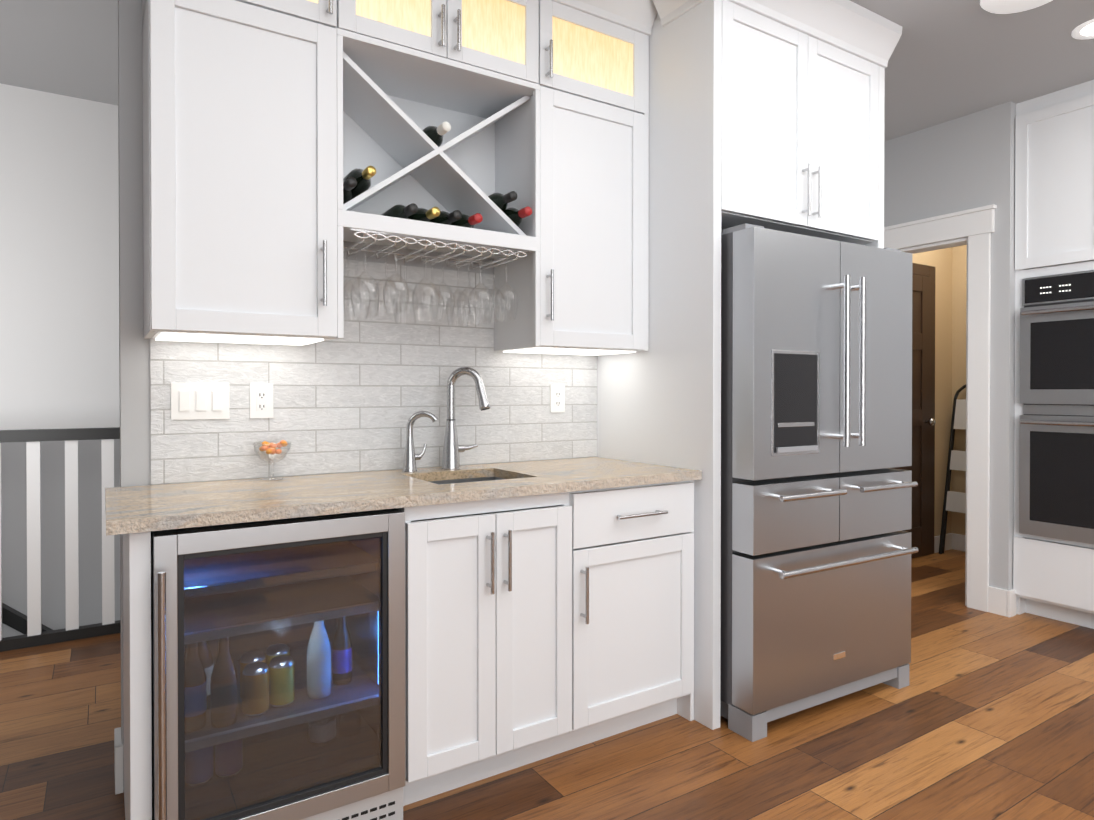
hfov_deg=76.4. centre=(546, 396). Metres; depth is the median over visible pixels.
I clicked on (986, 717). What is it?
floor
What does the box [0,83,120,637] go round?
wall
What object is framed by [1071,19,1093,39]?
recessed light
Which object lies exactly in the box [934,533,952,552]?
baseboard
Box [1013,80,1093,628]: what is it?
tall cabinet
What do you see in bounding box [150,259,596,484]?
tiled wall
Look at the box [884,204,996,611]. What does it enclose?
door frame
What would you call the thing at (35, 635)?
stair railing
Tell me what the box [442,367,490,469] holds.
faucet
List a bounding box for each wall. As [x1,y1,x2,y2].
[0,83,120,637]
[118,0,586,789]
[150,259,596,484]
[884,101,1015,589]
[912,247,951,535]
[951,245,966,534]
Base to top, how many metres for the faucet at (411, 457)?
0.216 m
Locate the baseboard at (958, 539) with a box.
[953,533,964,550]
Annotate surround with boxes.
[597,0,902,729]
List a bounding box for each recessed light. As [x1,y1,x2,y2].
[980,0,1052,13]
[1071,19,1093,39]
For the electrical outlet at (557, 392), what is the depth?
2.91 m
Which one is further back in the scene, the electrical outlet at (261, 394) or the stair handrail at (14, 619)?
the stair handrail at (14, 619)
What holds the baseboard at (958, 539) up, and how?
attached to the wall at (959, 301)
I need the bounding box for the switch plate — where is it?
[171,383,229,419]
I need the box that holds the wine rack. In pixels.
[298,20,533,259]
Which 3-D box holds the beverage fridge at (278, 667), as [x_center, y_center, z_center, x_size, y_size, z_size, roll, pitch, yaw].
[-0.791,0.749,1.983,0.603,0.862,0.656,0,0,-33]
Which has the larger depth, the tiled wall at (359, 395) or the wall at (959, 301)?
the wall at (959, 301)
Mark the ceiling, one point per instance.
(948, 60)
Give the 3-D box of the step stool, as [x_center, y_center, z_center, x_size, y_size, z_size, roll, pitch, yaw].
[3.097,0.525,5.032,0.247,1.283,0.391,0,0,-33]
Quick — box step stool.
[939,385,965,553]
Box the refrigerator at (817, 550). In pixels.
[720,223,917,741]
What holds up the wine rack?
attached to the wall at (134, 418)
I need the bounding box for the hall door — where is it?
[891,263,935,558]
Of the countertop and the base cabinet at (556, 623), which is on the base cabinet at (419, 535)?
the countertop
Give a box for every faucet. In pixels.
[402,411,437,471]
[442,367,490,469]
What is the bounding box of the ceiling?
[0,0,1093,140]
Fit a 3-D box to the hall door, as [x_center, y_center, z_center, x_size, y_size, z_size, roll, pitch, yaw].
[2.480,0.106,4.856,0.960,2.120,0.095,0,0,-33]
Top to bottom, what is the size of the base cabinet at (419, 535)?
0.884 m
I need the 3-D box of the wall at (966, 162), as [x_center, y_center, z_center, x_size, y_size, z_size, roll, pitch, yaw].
[2.206,-0.200,4.207,0.120,2.740,1.130,0,0,-33]
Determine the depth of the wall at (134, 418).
2.10 m
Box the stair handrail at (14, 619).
[2,603,51,634]
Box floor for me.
[0,549,1093,819]
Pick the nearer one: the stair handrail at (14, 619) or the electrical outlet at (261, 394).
the electrical outlet at (261, 394)
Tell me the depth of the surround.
2.63 m
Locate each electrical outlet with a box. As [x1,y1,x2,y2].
[250,383,272,417]
[550,385,564,411]
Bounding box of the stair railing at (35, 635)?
[0,427,120,651]
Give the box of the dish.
[253,440,290,480]
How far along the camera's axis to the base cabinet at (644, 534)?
2.39 m
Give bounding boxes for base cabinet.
[123,505,434,819]
[435,489,594,794]
[595,480,693,740]
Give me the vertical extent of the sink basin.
0.174 m
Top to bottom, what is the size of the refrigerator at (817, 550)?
1.782 m
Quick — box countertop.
[105,457,701,535]
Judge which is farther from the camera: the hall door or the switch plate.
the hall door
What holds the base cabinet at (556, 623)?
on the floor
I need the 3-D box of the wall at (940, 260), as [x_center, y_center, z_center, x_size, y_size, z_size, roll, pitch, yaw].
[2.570,-0.206,5.039,1.390,2.740,0.120,0,0,-33]
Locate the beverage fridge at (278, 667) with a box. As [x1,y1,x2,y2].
[151,508,404,819]
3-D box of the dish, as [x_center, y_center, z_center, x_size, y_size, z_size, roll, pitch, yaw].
[-0.886,0.206,2.242,0.116,0.126,0.116,0,0,-33]

